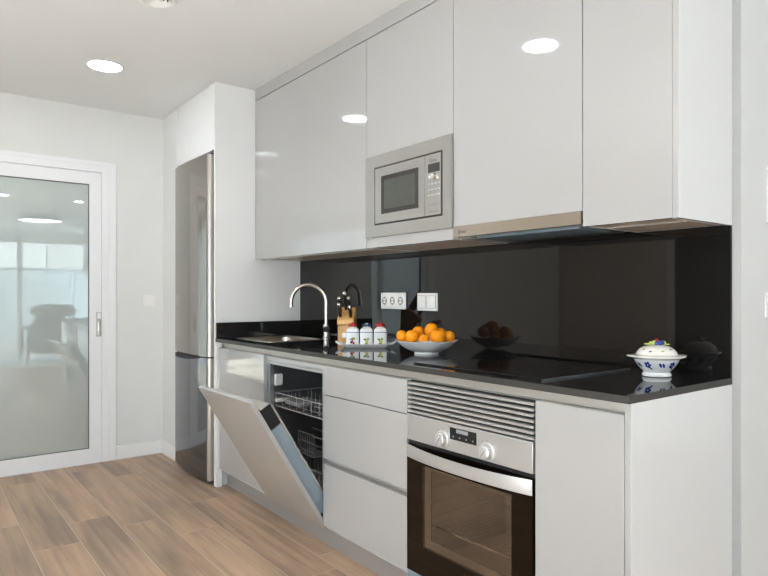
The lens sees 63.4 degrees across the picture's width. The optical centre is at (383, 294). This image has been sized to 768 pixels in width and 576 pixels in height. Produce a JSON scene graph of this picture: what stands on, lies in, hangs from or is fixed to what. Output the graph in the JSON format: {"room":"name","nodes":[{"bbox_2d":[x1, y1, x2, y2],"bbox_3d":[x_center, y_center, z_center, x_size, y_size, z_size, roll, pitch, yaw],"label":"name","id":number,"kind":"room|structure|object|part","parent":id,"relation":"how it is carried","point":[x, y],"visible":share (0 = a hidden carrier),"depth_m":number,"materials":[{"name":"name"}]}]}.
{"room":"kitchen","nodes":[
{"label":"kitchen","id":0,"kind":"room"},
{"bbox_2d":[0,92,162,446],"bbox_3d":[-2.876,-0.067,3.740,4.420,2.460,0.150,0,0,-38],"label":"wall","id":1,"kind":"structure","parent":0,"point":[134,143],"depth_m":4.46,"materials":[{"name":"paint"}]},
{"bbox_2d":[0,150,115,476],"bbox_3d":[-2.396,0.118,4.061,1.201,2.088,0.126,0,0,-38],"label":"door","id":2,"kind":"structure","parent":1,"relation":"in","point":[58,214],"depth_m":4.17,"materials":[{"name":"glass"}]},
{"bbox_3d":[-2.394,0.148,4.044,0.878,1.827,0.016,0,0,-38],"label":"glass pane","id":3,"kind":"part","parent":2,"relation":"part of","materials":[{"name":"glass"}]},
{"bbox_3d":[-1.982,0.203,4.325,0.034,0.170,0.008,0,0,-38],"label":"lock plate","id":4,"kind":"part","parent":2,"relation":"part of","materials":[{"name":"metal"}]},
{"bbox_2d":[116,440,161,459],"bbox_3d":[-1.762,1.117,4.493,0.327,0.092,0.012,0,0,-38],"label":"baseboard","id":5,"kind":"structure","parent":1,"relation":"attached to","point":[154,447],"depth_m":4.48,"materials":[{"name":"paint"}]},
{"bbox_2d":[143,295,154,305],"bbox_3d":[-1.712,0.040,4.530,0.082,0.082,0.016,0,0,-38],"label":"light switch","id":6,"kind":"object","parent":1,"relation":"attached to","point":[148,300],"visible":1,"depth_m":4.52,"materials":[{"name":"white plastic"}]},
{"bbox_2d":[163,110,176,446],"bbox_3d":[-1.302,-0.067,4.642,0.585,2.460,0.337,0,0,-38],"label":"wall","id":7,"kind":"structure","parent":0,"point":[169,122],"depth_m":4.48,"materials":[{"name":"paint"}]},
{"bbox_2d":[162,440,174,460],"bbox_3d":[-1.535,1.117,4.456,0.012,0.092,0.325,0,0,-38],"label":"baseboard","id":8,"kind":"structure","parent":7,"relation":"attached to","point":[168,450],"depth_m":4.46,"materials":[{"name":"paint"}]},
{"bbox_2d":[0,453,378,575],"bbox_3d":[1.231,1.188,0.595,6.800,0.050,9.843,0,0,-38],"label":"floor","id":9,"kind":"structure","parent":0,"point":[146,515],"depth_m":3.10,"materials":[{"name":"brown wood"}]},
{"bbox_2d":[175,153,213,481],"bbox_3d":[-1.034,0.143,4.224,0.610,2.041,0.600,0,0,-38],"label":"refrigerator","id":10,"kind":"object","parent":9,"relation":"on","point":[194,179],"visible":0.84,"depth_m":3.94,"materials":[{"name":"metal"}]},
{"bbox_3d":[-1.240,-0.243,4.066,0.088,1.248,0.600,0,0,-38],"label":"door","id":11,"kind":"part","parent":10,"relation":"part of","materials":[{"name":"metal"}]},
{"bbox_3d":[-1.240,0.768,4.066,0.088,0.754,0.600,0,0,-38],"label":"door","id":12,"kind":"part","parent":10,"relation":"part of","materials":[{"name":"metal"}]},
{"bbox_2d":[177,82,299,485],"bbox_3d":[-0.997,-0.066,4.230,0.600,2.459,0.688,0,0,-38],"label":"housing","id":13,"kind":"object","parent":9,"relation":"on","point":[219,120],"visible":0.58,"depth_m":3.89,"materials":[{"name":"white paint"}]},
{"bbox_3d":[-1.229,-1.090,4.056,0.020,0.406,0.653,0,0,-38],"label":"door","id":14,"kind":"part","parent":13,"relation":"part of","materials":[{"name":"white paint"}]},
{"bbox_3d":[-0.793,-0.066,3.964,0.600,2.459,0.018,0,0,-38],"label":"panel","id":15,"kind":"part","parent":13,"relation":"part of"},
{"bbox_2d":[215,342,304,492],"bbox_3d":[-0.606,0.724,3.706,0.581,0.878,0.616,0,0,-38],"label":"base cabinet","id":16,"kind":"object","parent":9,"relation":"on","point":[244,373],"visible":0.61,"depth_m":3.58,"materials":[{"name":"white laminate"}]},
{"bbox_3d":[-1.004,0.724,3.777,0.036,0.878,0.020,0,0,-38],"label":"filler panel","id":17,"kind":"part","parent":16,"relation":"part of","materials":[{"name":"white laminate"}]},
{"bbox_3d":[-0.810,0.682,3.537,0.019,0.727,0.593,0,0,-38],"label":"door","id":18,"kind":"part","parent":16,"relation":"part of","materials":[{"name":"white paint"}]},
{"bbox_2d":[215,335,731,403],"bbox_3d":[0.044,0.274,2.878,0.600,0.020,2.721,0,0,-38],"label":"countertop","id":19,"kind":"structure","parent":16,"relation":"on","point":[630,386],"depth_m":2.04,"materials":[{"name":"black stone"}]},
{"bbox_2d":[216,320,300,337],"bbox_3d":[-0.784,0.216,3.948,0.584,0.095,0.014,0,0,-38],"label":"upstand","id":20,"kind":"object","parent":19,"relation":"on","point":[258,328],"visible":1,"depth_m":3.93,"materials":[{"name":"black stone"}]},
{"bbox_2d":[238,335,322,353],"bbox_3d":[-0.630,0.347,3.743,0.377,0.172,0.447,0,0,-38],"label":"sink","id":21,"kind":"object","parent":19,"relation":"in","point":[284,338],"visible":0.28,"depth_m":3.90,"materials":[{"name":"metal"}]},
{"bbox_2d":[289,283,329,338],"bbox_3d":[-0.445,0.095,3.736,0.236,0.337,0.108,0,0,10],"label":"faucet","id":22,"kind":"object","parent":19,"relation":"on","point":[325,325],"visible":1,"depth_m":3.73,"materials":[{"name":"silver metal"}]},
{"bbox_3d":[-0.452,0.053,3.732,0.234,0.252,0.024,0,0,-9],"label":"spout","id":23,"kind":"part","parent":22,"relation":"part of","materials":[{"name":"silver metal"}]},
{"bbox_2d":[337,307,355,344],"bbox_3d":[-0.197,0.165,3.299,0.086,0.197,0.118,0,0,5],"label":"knife block","id":24,"kind":"object","parent":19,"relation":"on","point":[342,322],"visible":0.49,"depth_m":3.26,"materials":[{"name":"brown wood"}]},
{"bbox_2d":[337,303,341,316],"bbox_3d":[-0.231,0.078,3.238,0.021,0.078,0.059,0,0,4],"label":"kitchen knife","id":25,"kind":"object","parent":24,"relation":"in","point":[338,304],"visible":1,"depth_m":3.23,"materials":[{"name":"black plastic"}]},
{"bbox_2d":[337,296,341,309],"bbox_3d":[-0.233,0.050,3.268,0.021,0.086,0.065,0,0,4],"label":"kitchen knife","id":26,"kind":"object","parent":24,"relation":"on","point":[338,297],"visible":0.65,"depth_m":3.25,"materials":[{"name":"black plastic"}]},
{"bbox_2d":[343,291,347,309],"bbox_3d":[-0.204,0.030,3.280,0.021,0.100,0.074,0,0,4],"label":"kitchen knife","id":27,"kind":"object","parent":24,"relation":"on","point":[344,292],"visible":0.98,"depth_m":3.27,"materials":[{"name":"black plastic"}]},
{"bbox_2d":[347,296,350,306],"bbox_3d":[-0.183,0.049,3.269,0.021,0.084,0.063,0,0,4],"label":"kitchen knife","id":28,"kind":"object","parent":24,"relation":"in","point":[348,297],"visible":0.69,"depth_m":3.25,"materials":[{"name":"black plastic"}]},
{"bbox_2d":[348,305,351,317],"bbox_3d":[-0.176,0.086,3.233,0.021,0.067,0.052,0,0,4],"label":"kitchen knife","id":29,"kind":"object","parent":24,"relation":"in","point":[349,306],"visible":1,"depth_m":3.22,"materials":[{"name":"black plastic"}]},
{"bbox_3d":[-0.175,0.091,3.236,0.021,0.057,0.046,0,0,4],"label":"handle","id":30,"kind":"part","parent":29,"relation":"part of","materials":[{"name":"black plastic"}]},
{"bbox_2d":[335,341,396,347],"bbox_3d":[-0.090,0.246,3.135,0.310,0.034,0.116,0,0,0],"label":"serving tray","id":31,"kind":"object","parent":19,"relation":"on","point":[344,345],"visible":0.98,"depth_m":3.08,"materials":[{"name":"white ceramic"}]},
{"bbox_2d":[346,322,359,343],"bbox_3d":[-0.157,0.197,3.135,0.066,0.118,0.067,0,0,0],"label":"canister","id":32,"kind":"object","parent":31,"relation":"on","point":[352,333],"visible":0.98,"depth_m":3.10,"materials":[{"name":"white ceramic"}]},
{"bbox_3d":[-0.157,0.149,3.135,0.047,0.023,0.036,0,0,0],"label":"knob","id":33,"kind":"part","parent":32,"relation":"part of","materials":[{"name":"red ceramic"}]},
{"bbox_3d":[-0.090,0.254,3.135,0.254,0.018,0.116,0,0,0],"label":"dish","id":34,"kind":"part","parent":31,"relation":"part of","materials":[{"name":"white ceramic"}]},
{"bbox_2d":[360,323,372,343],"bbox_3d":[-0.088,0.199,3.134,0.066,0.114,0.067,0,0,0],"label":"canister","id":35,"kind":"object","parent":31,"relation":"on","point":[366,333],"visible":0.99,"depth_m":3.10,"materials":[{"name":"white ceramic"}]},
{"bbox_2d":[374,322,386,343],"bbox_3d":[-0.018,0.197,3.135,0.066,0.118,0.067,0,0,0],"label":"canister","id":36,"kind":"object","parent":31,"relation":"on","point":[380,332],"visible":0.99,"depth_m":3.10,"materials":[{"name":"white ceramic"}]},
{"bbox_3d":[-0.018,0.149,3.135,0.047,0.023,0.036,0,0,0],"label":"knob","id":37,"kind":"part","parent":36,"relation":"part of","materials":[{"name":"red ceramic"}]},
{"bbox_2d":[219,342,624,413],"bbox_3d":[-0.169,0.302,2.714,0.032,0.035,2.681,0,0,-38],"label":"channel","id":38,"kind":"object","parent":19,"relation":"attached to","point":[508,390],"visible":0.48,"depth_m":2.17,"materials":[{"name":"metal"}]},
{"bbox_2d":[395,338,457,354],"bbox_3d":[0.191,0.231,2.792,0.248,0.064,0.247,0,0,44],"label":"fruit bowl","id":39,"kind":"object","parent":19,"relation":"on","point":[423,348],"visible":0.92,"depth_m":2.72,"materials":[{"name":"grey ceramic"}]},
{"bbox_2d":[396,330,405,341],"bbox_3d":[0.081,0.185,2.797,0.052,0.053,0.054,0,0,-6],"label":"orange","id":40,"kind":"object","parent":39,"relation":"on","point":[400,336],"visible":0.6,"depth_m":2.78,"materials":[{"name":"orange food"}]},
{"bbox_2d":[405,330,418,341],"bbox_3d":[0.123,0.185,2.752,0.060,0.058,0.058,0,0,-14],"label":"orange","id":41,"kind":"object","parent":39,"relation":"in","point":[411,335],"visible":0.91,"depth_m":2.73,"materials":[{"name":"orange food"}]},
{"bbox_2d":[413,326,423,336],"bbox_3d":[0.157,0.169,2.837,0.056,0.052,0.056,0,0,-19],"label":"orange","id":42,"kind":"object","parent":39,"relation":"in","point":[418,329],"visible":0.52,"depth_m":2.82,"materials":[{"name":"orange food"}]},
{"bbox_2d":[418,335,429,341],"bbox_3d":[0.176,0.200,2.730,0.050,0.052,0.051,0,0,-10],"label":"orange","id":43,"kind":"object","parent":39,"relation":"in","point":[423,338],"visible":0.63,"depth_m":2.71,"materials":[{"name":"orange food"}]},
{"bbox_2d":[424,323,437,336],"bbox_3d":[0.212,0.158,2.804,0.062,0.064,0.064,0,0,36],"label":"orange","id":44,"kind":"object","parent":39,"relation":"in","point":[429,328],"visible":0.66,"depth_m":2.78,"materials":[{"name":"orange food"}]},
{"bbox_2d":[430,330,444,341],"bbox_3d":[0.237,0.186,2.740,0.067,0.066,0.063,0,0,-19],"label":"orange","id":45,"kind":"object","parent":39,"relation":"in","point":[437,335],"visible":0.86,"depth_m":2.72,"materials":[{"name":"orange food"}]},
{"bbox_2d":[444,331,454,341],"bbox_3d":[0.291,0.188,2.786,0.053,0.053,0.052,0,0,-10],"label":"orange","id":46,"kind":"object","parent":39,"relation":"in","point":[449,335],"visible":0.91,"depth_m":2.77,"materials":[{"name":"orange food"}]},
{"bbox_2d":[414,355,630,380],"bbox_3d":[0.491,0.260,2.288,0.486,0.006,0.610,0,0,-38],"label":"cooktop","id":47,"kind":"object","parent":19,"relation":"in","point":[511,366],"visible":1,"depth_m":2.21,"materials":[{"name":"glass"}]},
{"bbox_3d":[0.676,0.260,2.048,0.486,0.006,0.005,0,0,-38],"label":"trim","id":48,"kind":"part","parent":47,"relation":"part of","materials":[{"name":"silver metal"}]},
{"bbox_2d":[627,338,686,377],"bbox_3d":[0.885,0.202,2.020,0.191,0.123,0.142,0,0,0],"label":"tureen","id":49,"kind":"object","parent":19,"relation":"on","point":[656,359],"visible":1,"depth_m":1.98,"materials":[{"name":"white ceramic"}]},
{"bbox_3d":[0.885,0.177,2.020,0.130,0.032,0.112,0,0,0],"label":"lid","id":50,"kind":"part","parent":49,"relation":"part of","materials":[{"name":"beige ceramic"}]},
{"bbox_3d":[0.884,0.152,2.017,0.086,0.023,0.035,0,0,0],"label":"flower knob","id":51,"kind":"part","parent":49,"relation":"part of","materials":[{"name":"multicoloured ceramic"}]},
{"bbox_2d":[634,358,679,377],"bbox_3d":[0.885,0.235,2.020,0.141,0.056,0.121,0,0,0],"label":"bowl","id":52,"kind":"object","parent":49,"relation":"attached to","point":[651,367],"depth_m":1.98,"materials":[{"name":"white ceramic"}]},
{"bbox_2d":[198,355,328,529],"bbox_3d":[-0.387,0.699,3.115,0.894,0.755,0.585,0,0,-38],"label":"dishwasher","id":53,"kind":"object","parent":9,"relation":"on","point":[279,439],"visible":0.57,"depth_m":2.99,"materials":[{"name":"metal"}]},
{"bbox_3d":[-0.444,0.340,3.071,0.005,0.034,0.577,0,0,-38],"label":"trim","id":54,"kind":"part","parent":53,"relation":"part of","materials":[{"name":"metal"}]},
{"bbox_3d":[-0.433,0.691,3.079,0.022,0.740,0.585,0,0,-38],"label":"frame","id":55,"kind":"part","parent":53,"relation":"part of","materials":[{"name":"grey metal"}]},
{"bbox_2d":[274,361,328,514],"bbox_3d":[-0.232,0.694,3.233,0.505,0.662,0.529,0,0,-38],"label":"tub","id":56,"kind":"object","parent":53,"relation":"in","point":[298,389],"depth_m":3.36,"materials":[{"name":"metal"}]},
{"bbox_2d":[285,397,320,407],"bbox_3d":[-0.417,0.552,3.208,0.130,0.022,0.150,0,0,-38],"label":"shelf","id":57,"kind":"object","parent":53,"relation":"attached to","point":[294,402],"depth_m":3.17,"materials":[{"name":"plastic"}]},
{"bbox_2d":[298,428,321,457],"bbox_3d":[-0.372,0.782,3.299,0.093,0.119,0.170,0,0,-38],"label":"basket","id":58,"kind":"object","parent":53,"relation":"on","point":[313,453],"depth_m":3.28,"materials":[{"name":"grey plastic"}]},
{"bbox_2d":[227,473,407,575],"bbox_3d":[-0.135,1.114,2.740,0.012,0.099,2.682,0,0,-38],"label":"plinth","id":59,"kind":"object","parent":9,"relation":"on","point":[376,564],"visible":0.67,"depth_m":2.90,"materials":[{"name":"grey laminate"}]},
{"bbox_2d":[323,365,413,571],"bbox_3d":[0.130,0.692,2.763,0.565,0.742,0.599,0,0,-38],"label":"base cabinet","id":60,"kind":"object","parent":9,"relation":"on","point":[365,440],"visible":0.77,"depth_m":2.56,"materials":[{"name":"white laminate"}]},
{"bbox_3d":[-0.087,0.906,2.596,0.019,0.284,0.598,0,0,-38],"label":"drawer","id":61,"kind":"part","parent":60,"relation":"part of","materials":[{"name":"white laminate"}]},
{"bbox_3d":[-0.087,0.596,2.596,0.019,0.286,0.598,0,0,-38],"label":"drawer","id":62,"kind":"part","parent":60,"relation":"part of","materials":[{"name":"white laminate"}]},
{"bbox_3d":[-0.087,0.385,2.596,0.019,0.129,0.598,0,0,-38],"label":"drawer","id":63,"kind":"part","parent":60,"relation":"part of","materials":[{"name":"white laminate"}]},
{"bbox_2d":[412,379,541,399],"bbox_3d":[0.507,0.692,2.295,0.552,0.742,0.599,0,0,-38],"label":"housing","id":64,"kind":"object","parent":9,"relation":"on","point":[412,379],"visible":0.1,"depth_m":2.57,"materials":[{"name":"silver metal"}]},
{"bbox_2d":[406,412,534,575],"bbox_3d":[0.447,0.753,2.249,0.528,0.616,0.593,0,0,-38],"label":"oven","id":65,"kind":"object","parent":64,"relation":"in","point":[471,490],"visible":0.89,"depth_m":2.23,"materials":[{"name":"metal"}]},
{"bbox_3d":[0.278,1.046,2.119,0.022,0.030,0.593,0,0,-38],"label":"trim","id":66,"kind":"part","parent":65,"relation":"part of","materials":[{"name":"silver metal"}]},
{"bbox_3d":[0.195,0.505,2.180,0.030,0.062,0.062,0,0,-38],"label":"control knob","id":67,"kind":"part","parent":65,"relation":"part of","materials":[{"name":"metal"}]},
{"bbox_3d":[0.256,0.582,2.102,0.046,0.048,0.591,0,0,-38],"label":"handle","id":68,"kind":"part","parent":65,"relation":"part of","materials":[{"name":"metal"}]},
{"bbox_3d":[0.279,0.493,2.120,0.030,0.096,0.593,0,0,-38],"label":"control panel","id":69,"kind":"part","parent":65,"relation":"part of","materials":[{"name":"metal"}]},
{"bbox_2d":[432,503,510,559],"bbox_3d":[0.474,0.863,2.270,0.389,0.009,0.453,0,0,-38],"label":"wire shelf","id":70,"kind":"object","parent":65,"relation":"attached to","point":[444,520],"depth_m":2.38,"materials":[{"name":"silver metal"}]},
{"bbox_3d":[0.325,0.508,2.012,0.030,0.062,0.062,0,0,-38],"label":"control knob","id":71,"kind":"part","parent":65,"relation":"part of","materials":[{"name":"metal"}]},
{"bbox_2d":[408,379,536,440],"bbox_3d":[0.279,0.381,2.120,0.020,0.122,0.592,0,0,-38],"label":"ventilation grille","id":72,"kind":"object","parent":64,"relation":"attached to","point":[505,414],"visible":0.98,"depth_m":2.08,"materials":[{"name":"metal"}]},
{"bbox_2d":[535,384,731,575],"bbox_3d":[0.782,0.724,1.929,0.586,0.878,0.314,0,0,-38],"label":"base cabinet","id":73,"kind":"object","parent":9,"relation":"on","point":[645,490],"visible":0.82,"depth_m":1.76,"materials":[{"name":"white laminate"}]},
{"bbox_3d":[0.552,0.683,1.764,0.019,0.729,0.292,0,0,-38],"label":"door","id":74,"kind":"part","parent":73,"relation":"part of","materials":[{"name":"white paint"}]},
{"bbox_3d":[0.872,0.724,1.811,0.586,0.878,0.018,0,0,-38],"label":"panel","id":75,"kind":"part","parent":73,"relation":"part of","materials":[{"name":"white laminate"}]},
{"bbox_2d":[0,0,407,118],"bbox_3d":[1.231,-1.357,0.595,7.100,0.120,10.143,0,0,-38],"label":"ceiling","id":76,"kind":"structure","parent":0,"point":[169,56],"depth_m":3.20,"materials":[{"name":"paint"}]},
{"bbox_2d":[86,59,123,71],"bbox_3d":[-1.575,-1.293,3.513,0.198,0.008,0.198,0,0,-38],"label":"recessed light","id":77,"kind":"object","parent":76,"relation":"in","point":[103,65],"visible":1,"depth_m":3.50,"materials":[{"name":"white plastic"}]},
{"bbox_2d":[138,0,177,8],"bbox_3d":[-0.993,-1.291,2.714,0.176,0.012,0.176,0,0,-38],"label":"ceiling vent","id":78,"kind":"object","parent":76,"relation":"in","point":[159,4],"visible":1,"depth_m":2.75,"materials":[{"name":"white plastic"}]},
{"bbox_2d":[741,0,767,575],"bbox_3d":[2.140,-0.067,2.817,2.650,2.460,0.120,0,0,-38],"label":"wall","id":79,"kind":"structure","parent":0,"point":[754,13],"depth_m":2.02,"materials":[{"name":"paint"}]},
{"bbox_2d":[732,0,740,575],"bbox_3d":[1.117,-0.067,1.971,0.003,2.460,0.025,0,0,-38],"label":"trim","id":80,"kind":"structure","parent":79,"relation":"attached to","point":[736,4],"depth_m":1.97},
{"bbox_2d":[764,293,767,317],"bbox_3d":[1.299,0.035,2.087,0.082,0.083,0.013,0,0,-38],"label":"light switch","id":81,"kind":"object","parent":79,"relation":"attached to","point":[765,294],"visible":1,"depth_m":2.06,"materials":[{"name":"white plastic"}]},
{"bbox_2d":[766,167,767,221],"bbox_3d":[1.317,-0.334,2.101,0.098,0.185,0.012,0,0,-38],"label":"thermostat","id":82,"kind":"object","parent":79,"relation":"attached to","point":[767,167],"visible":1,"depth_m":2.07,"materials":[{"name":"white plastic"}]},
{"bbox_3d":[-0.012,-0.067,3.542,0.120,2.460,3.653,0,0,-38],"label":"wall","id":83,"kind":"structure","parent":0,"visible":0},
{"bbox_2d":[255,40,414,260],"bbox_3d":[-0.320,-0.721,3.557,0.326,1.003,1.201,0,0,-38],"label":"upper cabinet","id":84,"kind":"object","parent":83,"relation":"attached to","point":[311,131],"visible":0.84,"depth_m":3.35,"materials":[{"name":"white laminate"}]},
{"bbox_2d":[255,0,437,100],"bbox_3d":[0.015,-1.261,2.869,0.019,0.070,2.701,0,0,-38],"label":"board","id":85,"kind":"object","parent":84,"relation":"on","point":[408,8],"visible":1,"depth_m":3.11,"materials":[{"name":"white laminate"}]},
{"bbox_2d":[367,0,506,250],"bbox_3d":[0.227,-0.722,2.844,0.326,1.000,0.594,0,0,-38],"label":"upper cabinet","id":86,"kind":"object","parent":83,"relation":"attached to","point":[410,63],"visible":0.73,"depth_m":2.72,"materials":[{"name":"white laminate"}]},
{"bbox_2d":[365,133,453,237],"bbox_3d":[0.215,-0.460,2.831,0.345,0.380,0.593,0,0,-38],"label":"microwave","id":87,"kind":"object","parent":86,"relation":"attached to","point":[409,189],"visible":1,"depth_m":2.69,"materials":[{"name":"metal"}]},
{"bbox_3d":[0.075,-0.459,2.774,0.027,0.255,0.350,0,0,-38],"label":"door","id":88,"kind":"part","parent":87,"relation":"part of","materials":[{"name":"metal"}]},
{"bbox_3d":[0.213,-0.459,2.595,0.027,0.255,0.098,0,0,-38],"label":"control panel","id":89,"kind":"part","parent":87,"relation":"part of","materials":[{"name":"metal"}]},
{"bbox_3d":[0.204,-0.491,2.574,0.013,0.029,0.029,0,0,-38],"label":"rotary knob","id":90,"kind":"part","parent":87,"relation":"part of","materials":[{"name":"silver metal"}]},
{"bbox_3d":[0.106,-0.937,2.751,0.019,0.570,0.592,0,0,-38],"label":"door","id":91,"kind":"part","parent":86,"relation":"part of","materials":[{"name":"white paint"}]},
{"bbox_3d":[0.106,-0.246,2.751,0.019,0.046,0.592,0,0,-38],"label":"rail","id":92,"kind":"part","parent":86,"relation":"part of","materials":[{"name":"white laminate"}]},
{"bbox_2d":[300,225,731,377],"bbox_3d":[0.277,0.003,3.058,0.012,0.520,2.720,0,0,-38],"label":"backsplash","id":93,"kind":"structure","parent":83,"relation":"attached to","point":[598,299],"depth_m":2.49,"materials":[{"name":"black glass"}]},
{"bbox_2d":[381,293,405,308],"bbox_3d":[0.054,0.033,3.327,0.013,0.082,0.206,0,0,-38],"label":"socket","id":94,"kind":"object","parent":93,"relation":"attached to","point":[388,300],"visible":1,"depth_m":3.32,"materials":[{"name":"white plastic"}]},
{"bbox_2d":[417,293,437,310],"bbox_3d":[0.216,0.035,3.116,0.012,0.089,0.150,0,0,-38],"label":"double switch","id":95,"kind":"object","parent":93,"relation":"attached to","point":[425,301],"visible":1,"depth_m":3.10,"materials":[{"name":"white plastic"}]},
{"bbox_2d":[454,0,582,226],"bbox_3d":[0.593,-0.748,2.369,0.326,0.948,0.603,0,0,-38],"label":"upper cabinet","id":96,"kind":"object","parent":83,"relation":"attached to","point":[518,64],"visible":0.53,"depth_m":2.25,"materials":[{"name":"white laminate"}]},
{"bbox_2d":[453,211,627,242],"bbox_3d":[0.587,-0.247,2.364,0.325,0.058,0.598,0,0,-38],"label":"extractor hood","id":97,"kind":"object","parent":83,"relation":"attached to","point":[564,225],"visible":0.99,"depth_m":2.25,"materials":[{"name":"metal"}]},
{"bbox_3d":[0.434,-0.225,2.578,0.286,0.005,0.056,0,0,-38],"label":"slide rail","id":98,"kind":"part","parent":97,"relation":"part of","materials":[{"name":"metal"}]},
{"bbox_3d":[0.572,-0.223,2.290,0.178,0.010,0.465,0,0,-38],"label":"filter panel","id":99,"kind":"part","parent":97,"relation":"part of","materials":[{"name":"metal"}]},
{"bbox_3d":[0.676,-0.226,2.405,0.115,0.004,0.490,0,0,-38],"label":"panel","id":100,"kind":"part","parent":97,"relation":"part of","materials":[{"name":"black metal"}]},
{"bbox_2d":[583,0,731,231],"bbox_3d":[0.878,-0.758,2.006,0.338,1.076,0.319,0,0,-38],"label":"upper cabinet","id":101,"kind":"object","parent":83,"relation":"attached to","point":[657,74],"visible":1,"depth_m":1.89,"materials":[{"name":"white laminate"}]},
{"bbox_3d":[0.747,-0.722,1.916,0.019,1.000,0.298,0,0,-38],"label":"door","id":102,"kind":"part","parent":101,"relation":"part of","materials":[{"name":"white paint"}]},
{"bbox_3d":[0.970,-0.759,1.887,0.338,1.074,0.018,0,0,-38],"label":"panel","id":103,"kind":"part","parent":101,"relation":"part of","materials":[{"name":"white laminate"}]}
]}

